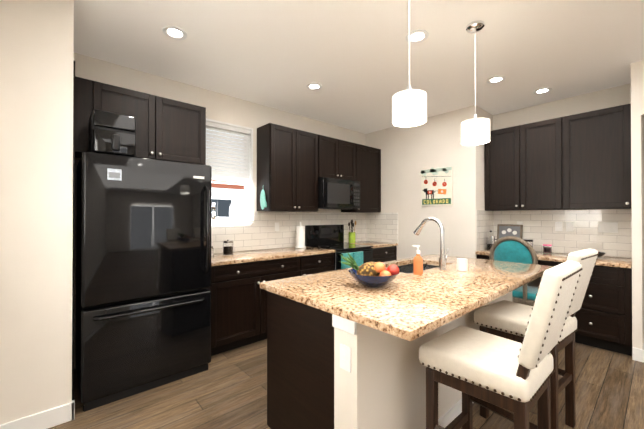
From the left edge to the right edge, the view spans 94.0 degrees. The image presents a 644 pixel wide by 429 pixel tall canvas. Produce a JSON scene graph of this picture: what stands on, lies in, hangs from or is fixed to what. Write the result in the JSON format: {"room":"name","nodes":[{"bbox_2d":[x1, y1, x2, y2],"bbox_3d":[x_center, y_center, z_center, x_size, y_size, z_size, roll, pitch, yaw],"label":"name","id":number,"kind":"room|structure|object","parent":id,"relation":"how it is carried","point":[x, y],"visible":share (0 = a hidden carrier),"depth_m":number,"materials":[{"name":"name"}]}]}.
{"room":"kitchen","nodes":[
{"label":"kitchen","id":0,"kind":"room"},
{"bbox_2d":[0,0,73,424],"bbox_3d":[-2.099,-0.037,2.148,0.462,2.780,0.830,0,0,-42],"label":"wall","id":1,"kind":"structure","parent":0,"point":[36,137],"depth_m":1.87,"materials":[{"name":"paint"}]},
{"bbox_2d":[1,400,74,428],"bbox_3d":[-1.765,1.294,1.886,0.326,0.115,0.034,0,0,-42],"label":"baseboard","id":2,"kind":"structure","parent":1,"relation":"attached to","point":[55,416],"depth_m":1.89,"materials":[{"name":"white wood"}]},
{"bbox_2d":[73,53,365,368],"bbox_3d":[-0.660,-0.025,4.058,5.150,2.780,0.120,0,0,-42],"label":"wall","id":3,"kind":"structure","parent":0,"point":[230,109],"depth_m":3.44,"materials":[{"name":"paint"}]},
{"bbox_2d":[72,60,205,399],"bbox_3d":[-1.595,0.127,2.733,1.066,2.460,0.617,0,0,-42],"label":"upper cabinet","id":4,"kind":"object","parent":3,"relation":"attached to","point":[167,129],"visible":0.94,"depth_m":2.72,"materials":[{"name":"brown wood"}]},
{"bbox_2d":[206,118,253,222],"bbox_3d":[-1.148,-0.493,3.609,0.660,1.190,0.150,0,0,-42],"label":"window","id":5,"kind":"structure","parent":3,"relation":"in","point":[247,217],"depth_m":3.77,"materials":[{"name":"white glass"}]},
{"bbox_2d":[211,202,217,220],"bbox_3d":[-1.279,-0.040,3.471,0.120,0.220,0.068,0,0,-42],"label":"wine rack","id":6,"kind":"object","parent":5,"relation":"on","point":[213,209],"visible":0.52,"depth_m":3.47,"materials":[{"name":"metal"}]},
{"bbox_2d":[206,121,250,185],"bbox_3d":[-1.136,-0.714,3.596,0.604,0.696,0.046,0,0,-42],"label":"window blinds","id":7,"kind":"object","parent":5,"relation":"attached to","point":[235,131],"visible":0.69,"depth_m":3.60,"materials":[{"name":"white plastic"}]},
{"bbox_2d":[229,197,235,219],"bbox_3d":[-1.084,-0.069,3.640,0.076,0.280,0.076,0,0,-42],"label":"bottle","id":8,"kind":"object","parent":5,"relation":"on","point":[232,211],"visible":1,"depth_m":3.61,"materials":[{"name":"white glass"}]},
{"bbox_2d":[257,123,324,210],"bbox_3d":[-0.414,-0.568,3.976,0.824,1.055,0.327,0,0,-42],"label":"upper cabinet","id":9,"kind":"object","parent":3,"relation":"attached to","point":[293,165],"depth_m":3.79,"materials":[{"name":"brown wood"}]},
{"bbox_2d":[260,185,266,209],"bbox_3d":[-0.715,-0.208,3.670,0.025,0.301,0.153,0,0,-42],"label":"oven mitt","id":10,"kind":"object","parent":9,"relation":"hanging from","point":[263,203],"visible":0.96,"depth_m":3.66,"materials":[{"name":"teal fabric"}]},
{"bbox_2d":[211,212,397,252],"bbox_3d":[-0.133,0.207,4.005,2.986,0.483,0.653,0,0,-42],"label":"backsplash","id":11,"kind":"structure","parent":3,"relation":"attached to","point":[260,232],"depth_m":4.14,"materials":[{"name":"tile"}]},
{"bbox_2d":[275,222,278,230],"bbox_3d":[-0.599,0.164,4.011,0.070,0.115,0.008,0,0,-42],"label":"outlet","id":12,"kind":"object","parent":11,"relation":"attached to","point":[277,226],"visible":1,"depth_m":4.01,"materials":[{"name":"white plastic"}]},
{"bbox_2d":[325,136,356,180],"bbox_3d":[0.131,-0.798,4.461,0.756,0.589,0.327,0,0,-42],"label":"upper cabinet","id":13,"kind":"object","parent":3,"relation":"attached to","point":[340,155],"depth_m":4.36,"materials":[{"name":"brown wood"}]},
{"bbox_2d":[318,177,359,208],"bbox_3d":[0.174,-0.292,4.407,0.748,0.418,0.460,0,0,-42],"label":"microwave","id":14,"kind":"object","parent":13,"relation":"attached to","point":[334,193],"visible":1,"depth_m":4.21,"materials":[{"name":"black metal"}]},
{"bbox_2d":[341,144,380,212],"bbox_3d":[0.621,-0.562,4.894,0.681,1.055,0.327,0,0,-42],"label":"upper cabinet","id":15,"kind":"object","parent":3,"relation":"attached to","point":[368,158],"depth_m":4.81,"materials":[{"name":"brown wood"}]},
{"bbox_2d":[48,339,643,428],"bbox_3d":[1.386,1.378,1.273,4.530,0.060,6.990,0,0,-42],"label":"floor","id":16,"kind":"structure","parent":0,"point":[227,390],"depth_m":2.19,"materials":[{"name":"brown wood"}]},
{"bbox_2d":[76,151,211,411],"bbox_3d":[-1.534,0.463,2.599,0.890,1.785,0.861,0,0,-42],"label":"fridge","id":17,"kind":"object","parent":16,"relation":"on","point":[143,274],"visible":1,"depth_m":2.27,"materials":[{"name":"black metal"}]},
{"bbox_2d":[88,110,135,156],"bbox_3d":[-1.605,-0.597,2.309,0.280,0.330,0.350,0,0,-42],"label":"air fryer","id":18,"kind":"object","parent":17,"relation":"on","point":[112,133],"visible":0.9,"depth_m":2.20,"materials":[{"name":"black plastic"}]},
{"bbox_2d":[208,256,307,355],"bbox_3d":[-0.833,0.924,3.389,1.128,0.874,0.637,0,0,-42],"label":"base cabinet","id":19,"kind":"object","parent":16,"relation":"on","point":[238,307],"depth_m":3.02,"materials":[{"name":"brown wood"}]},
{"bbox_2d":[211,246,334,265],"bbox_3d":[-0.647,0.466,3.546,1.610,0.039,0.654,0,0,-42],"label":"countertop","id":20,"kind":"structure","parent":19,"relation":"on","point":[219,259],"depth_m":3.35,"materials":[{"name":"stone"}]},
{"bbox_2d":[223,239,232,254],"bbox_3d":[-1.034,0.357,3.310,0.112,0.174,0.112,0,0,-42],"label":"coffee canister","id":21,"kind":"object","parent":20,"relation":"on","point":[227,246],"visible":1,"depth_m":3.27,"materials":[{"name":"clear glass"}]},
{"bbox_2d":[295,222,305,247],"bbox_3d":[-0.292,0.276,4.101,0.150,0.346,0.150,0,0,-42],"label":"paper towel","id":22,"kind":"object","parent":20,"relation":"on","point":[300,236],"visible":1,"depth_m":4.05,"materials":[{"name":"white paper"}]},
{"bbox_2d":[308,253,333,274],"bbox_3d":[-0.278,0.927,3.881,0.609,0.874,0.637,0,0,-42],"label":"base cabinet","id":23,"kind":"object","parent":16,"relation":"on","point":[319,263],"depth_m":3.70,"materials":[{"name":"brown wood"}]},
{"bbox_2d":[305,224,372,269],"bbox_3d":[0.266,0.761,4.298,0.750,1.210,0.702,0,0,-42],"label":"range","id":24,"kind":"object","parent":16,"relation":"on","point":[326,236],"visible":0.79,"depth_m":4.30,"materials":[{"name":"black metal"}]},
{"bbox_2d":[267,291,414,428],"bbox_3d":[0.105,0.915,1.934,0.685,0.874,0.635,0,0,-42],"label":"base cabinet","id":25,"kind":"object","parent":16,"relation":"on","point":[311,384],"depth_m":1.56,"materials":[{"name":"brown wood"}]},
{"bbox_2d":[340,343,350,372],"bbox_3d":[0.109,0.671,1.408,0.008,0.115,0.070,0,0,-42],"label":"outlet","id":26,"kind":"object","parent":25,"relation":"attached to","point":[345,357],"visible":1,"depth_m":1.40,"materials":[{"name":"white plastic"}]},
{"bbox_2d":[260,254,552,340],"bbox_3d":[0.786,0.554,2.249,2.200,0.230,1.100,0,0,-42],"label":"countertop","id":27,"kind":"structure","parent":25,"relation":"on","point":[407,303],"depth_m":1.70,"materials":[{"name":"stone"}]},
{"bbox_2d":[339,252,398,287],"bbox_3d":[0.295,0.327,1.835,0.330,0.216,0.332,0,0,-42],"label":"fruit bowl","id":28,"kind":"object","parent":27,"relation":"on","point":[373,274],"visible":1,"depth_m":1.78,"materials":[{"name":"blue ceramic"}]},
{"bbox_2d":[413,245,422,274],"bbox_3d":[0.704,0.332,2.208,0.068,0.211,0.074,0,0,-42],"label":"soap dispenser","id":29,"kind":"object","parent":27,"relation":"on","point":[418,265],"visible":0.98,"depth_m":2.18,"materials":[{"name":"orange plastic"}]},
{"bbox_2d":[413,217,448,269],"bbox_3d":[0.913,0.230,2.514,0.122,0.418,0.289,0,0,-42],"label":"faucet","id":30,"kind":"object","parent":27,"relation":"on","point":[442,257],"visible":1,"depth_m":2.41,"materials":[{"name":"silver metal"}]},
{"bbox_2d":[457,258,467,270],"bbox_3d":[1.108,0.392,2.362,0.110,0.092,0.080,0,0,-42],"label":"mug","id":31,"kind":"object","parent":27,"relation":"on","point":[462,264],"visible":1,"depth_m":2.32,"materials":[{"name":"white ceramic"}]},
{"bbox_2d":[373,246,396,261],"bbox_3d":[0.759,0.932,4.777,0.619,0.874,0.670,0,0,-42],"label":"base cabinet","id":32,"kind":"object","parent":16,"relation":"on","point":[384,254],"visible":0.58,"depth_m":4.56,"materials":[{"name":"brown wood"}]},
{"bbox_2d":[345,241,397,247],"bbox_3d":[0.753,0.474,4.786,0.619,0.039,0.654,0,0,-42],"label":"countertop","id":33,"kind":"structure","parent":32,"relation":"on","point":[374,244],"depth_m":4.70,"materials":[{"name":"stone"}]},
{"bbox_2d":[348,220,355,242],"bbox_3d":[0.479,0.267,4.785,0.130,0.372,0.110,0,0,-42],"label":"utensil crock","id":34,"kind":"object","parent":33,"relation":"on","point":[352,237],"visible":1,"depth_m":4.74,"materials":[{"name":"green ceramic"}]},
{"bbox_2d":[415,330,434,426],"bbox_3d":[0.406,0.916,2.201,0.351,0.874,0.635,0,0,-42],"label":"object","id":35,"kind":"object","parent":16,"relation":"on","point":[420,370],"depth_m":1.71,"materials":[{"name":"beige paint"}]},
{"bbox_2d":[435,310,474,410],"bbox_3d":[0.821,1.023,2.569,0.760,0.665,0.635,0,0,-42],"label":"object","id":36,"kind":"object","parent":16,"relation":"on","point":[445,392],"depth_m":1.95,"materials":[{"name":"beige paint"}]},
{"bbox_2d":[475,298,498,329],"bbox_3d":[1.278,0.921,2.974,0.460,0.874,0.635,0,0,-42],"label":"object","id":37,"kind":"object","parent":16,"relation":"on","point":[496,300],"depth_m":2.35,"materials":[{"name":"beige paint"}]},
{"bbox_2d":[419,260,582,428],"bbox_3d":[0.831,0.778,1.426,0.468,1.141,0.581,0,0,-42],"label":"stool","id":38,"kind":"object","parent":16,"relation":"on","point":[488,371],"visible":1,"depth_m":1.31,"materials":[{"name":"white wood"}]},
{"bbox_2d":[489,236,537,305],"bbox_3d":[2.276,0.799,3.474,0.573,1.124,0.472,0,0,-42],"label":"chair","id":39,"kind":"object","parent":16,"relation":"on","point":[512,249],"visible":0.42,"depth_m":3.29,"materials":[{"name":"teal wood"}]},
{"bbox_2d":[474,248,598,428],"bbox_3d":[1.375,0.779,1.953,0.465,1.137,0.571,0,0,-37],"label":"stool","id":40,"kind":"object","parent":16,"relation":"on","point":[509,320],"visible":0.58,"depth_m":1.88,"materials":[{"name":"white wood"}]},
{"bbox_2d":[74,0,643,133],"bbox_3d":[2.041,-1.459,1.871,6.280,0.060,6.990,0,0,-42],"label":"ceiling","id":41,"kind":"structure","parent":0,"point":[351,57],"depth_m":2.59,"materials":[{"name":"white paint"}]},
{"bbox_2d":[162,25,186,39],"bbox_3d":[-1.149,-1.419,2.350,0.176,0.010,0.176,0,0,-42],"label":"recessed light","id":42,"kind":"object","parent":41,"relation":"in","point":[174,32],"visible":0.98,"depth_m":2.35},
{"bbox_2d":[306,83,321,89],"bbox_3d":[-0.085,-1.413,3.320,0.176,0.010,0.176,0,0,-42],"label":"recessed light","id":43,"kind":"object","parent":41,"relation":"in","point":[314,86],"visible":1,"depth_m":3.32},
{"bbox_2d":[392,0,426,126],"bbox_3d":[0.516,-0.987,1.779,0.196,0.884,0.196,0,0,-42],"label":"pendant light","id":44,"kind":"object","parent":41,"relation":"hanging from","point":[409,106],"visible":1,"depth_m":1.71,"materials":[{"name":"white glass"}]},
{"bbox_2d":[406,29,428,42],"bbox_3d":[0.759,-1.419,2.398,0.176,0.010,0.176,0,0,-42],"label":"recessed light","id":45,"kind":"object","parent":41,"relation":"in","point":[419,36],"visible":0.96,"depth_m":2.39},
{"bbox_2d":[461,20,489,145],"bbox_3d":[1.155,-0.984,2.265,0.196,0.884,0.196,0,0,-42],"label":"pendant light","id":46,"kind":"object","parent":41,"relation":"hanging from","point":[475,131],"visible":1,"depth_m":2.21,"materials":[{"name":"white glass"}]},
{"bbox_2d":[486,76,505,83],"bbox_3d":[1.825,-1.414,3.155,0.176,0.010,0.176,0,0,-42],"label":"recessed light","id":47,"kind":"object","parent":41,"relation":"in","point":[494,79],"visible":1,"depth_m":3.15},
{"bbox_2d":[533,87,551,94],"bbox_3d":[2.522,-1.412,3.439,0.176,0.010,0.176,0,0,-42],"label":"recessed light","id":48,"kind":"object","parent":41,"relation":"in","point":[542,90],"visible":1,"depth_m":3.43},
{"bbox_2d":[366,105,492,259],"bbox_3d":[1.645,-0.021,4.797,0.720,2.780,1.830,0,0,-42],"label":"wall","id":49,"kind":"structure","parent":0,"point":[408,154],"depth_m":4.32,"materials":[{"name":"paint"}]},
{"bbox_2d":[420,166,452,205],"bbox_3d":[1.617,-0.401,4.269,0.021,0.554,0.473,0,0,-42],"label":"framed picture","id":50,"kind":"object","parent":49,"relation":"attached to","point":[436,186],"visible":1,"depth_m":4.24,"materials":[{"name":"multicoloured"}]},
{"bbox_2d":[493,83,643,286],"bbox_3d":[2.962,-0.027,3.763,0.120,2.780,1.465,0,0,-42],"label":"wall","id":51,"kind":"structure","parent":0,"point":[604,98],"depth_m":3.68,"materials":[{"name":"paint"}]},
{"bbox_2d":[477,209,631,257],"bbox_3d":[2.677,0.207,3.554,0.578,0.528,1.395,0,0,-42],"label":"backsplash","id":52,"kind":"structure","parent":51,"relation":"attached to","point":[539,228],"depth_m":3.64,"materials":[{"name":"tile"}]},
{"bbox_2d":[555,222,561,230],"bbox_3d":[2.916,0.147,3.701,0.008,0.115,0.070,0,0,-42],"label":"outlet","id":53,"kind":"object","parent":52,"relation":"attached to","point":[558,226],"visible":1,"depth_m":3.70,"materials":[{"name":"white plastic"}]},
{"bbox_2d":[566,222,573,231],"bbox_3d":[2.986,0.147,3.621,0.008,0.115,0.070,0,0,-42],"label":"outlet","id":54,"kind":"object","parent":52,"relation":"attached to","point":[569,226],"visible":1,"depth_m":3.62,"materials":[{"name":"white plastic"}]},
{"bbox_2d":[598,222,617,232],"bbox_3d":[3.207,0.145,3.372,0.008,0.115,0.162,0,0,-42],"label":"light switch","id":55,"kind":"object","parent":52,"relation":"attached to","point":[608,227],"visible":1,"depth_m":3.37,"materials":[{"name":"white plastic"}]},
{"bbox_2d":[485,103,631,210],"bbox_3d":[2.758,-0.588,3.630,0.360,1.060,1.394,0,0,-42],"label":"upper cabinet","id":56,"kind":"object","parent":51,"relation":"attached to","point":[581,161],"visible":0.94,"depth_m":3.42,"materials":[{"name":"brown wood"}]},
{"bbox_2d":[631,61,643,348],"bbox_3d":[3.157,-0.032,3.001,0.600,2.780,0.065,0,0,-42],"label":"wall","id":57,"kind":"structure","parent":0,"point":[637,166],"depth_m":2.81,"materials":[{"name":"paint"}]},
{"bbox_2d":[637,342,643,362],"bbox_3d":[3.170,1.301,2.967,0.614,0.115,0.039,0,0,-42],"label":"baseboard","id":58,"kind":"structure","parent":57,"relation":"attached to","point":[640,352],"depth_m":2.77,"materials":[{"name":"white wood"}]},
{"bbox_2d":[641,60,643,116],"bbox_3d":[3.365,-1.175,2.410,0.120,0.500,1.105,0,0,-42],"label":"wall","id":59,"kind":"structure","parent":0,"point":[642,88],"depth_m":2.78,"materials":[{"name":"paint"}]},
{"bbox_3d":[3.736,1.390,3.355,1.750,0.060,6.990,0,0,-42],"label":"floor","id":60,"kind":"structure","parent":0,"visible":0},
{"bbox_2d":[557,262,631,355],"bbox_3d":[2.952,0.935,3.220,0.602,0.850,0.537,0,0,-42],"label":"base cabinet","id":61,"kind":"object","parent":60,"relation":"on","point":[603,315],"depth_m":2.95,"materials":[{"name":"brown wood"}]},
{"bbox_2d":[475,249,631,267],"bbox_3d":[2.660,0.490,3.536,0.622,0.038,1.394,0,0,-42],"label":"countertop","id":62,"kind":"structure","parent":61,"relation":"on","point":[620,262],"depth_m":3.21,"materials":[{"name":"stone"}]},
{"bbox_2d":[487,230,496,249],"bbox_3d":[2.258,0.342,3.982,0.098,0.263,0.139,0,0,-42],"label":"press","id":63,"kind":"object","parent":62,"relation":"on","point":[491,240],"visible":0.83,"depth_m":3.96,"materials":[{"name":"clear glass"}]},
{"bbox_2d":[497,224,522,239],"bbox_3d":[2.536,0.304,4.068,0.064,0.338,0.300,0,0,-42],"label":"framed picture","id":64,"kind":"object","parent":62,"relation":"on","point":[503,230],"visible":0.52,"depth_m":4.07,"materials":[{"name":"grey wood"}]},
{"bbox_2d":[523,239,532,246],"bbox_3d":[2.624,0.396,3.825,0.104,0.152,0.104,0,0,-42],"label":"canister","id":65,"kind":"object","parent":62,"relation":"on","point":[529,241],"visible":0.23,"depth_m":3.78,"materials":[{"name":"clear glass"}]},
{"bbox_2d":[543,244,551,252],"bbox_3d":[2.756,0.419,3.676,0.090,0.105,0.090,0,0,-42],"label":"jar","id":66,"kind":"object","parent":62,"relation":"on","point":[547,248],"visible":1,"depth_m":3.64,"materials":[{"name":"clear glass"}]},
{"bbox_2d":[583,249,604,257],"bbox_3d":[2.924,0.421,3.276,0.250,0.095,0.250,0,0,-42],"label":"fruit bowl","id":67,"kind":"object","parent":62,"relation":"on","point":[601,254],"visible":0.04,"depth_m":3.18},
{"label":"outside","id":68,"kind":"structure","parent":0,"visible":0},
{"bbox_2d":[206,129,243,216],"bbox_3d":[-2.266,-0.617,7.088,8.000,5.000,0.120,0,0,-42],"label":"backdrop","id":69,"kind":"structure","parent":68,"point":[223,196],"depth_m":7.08,"materials":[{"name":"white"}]}
]}

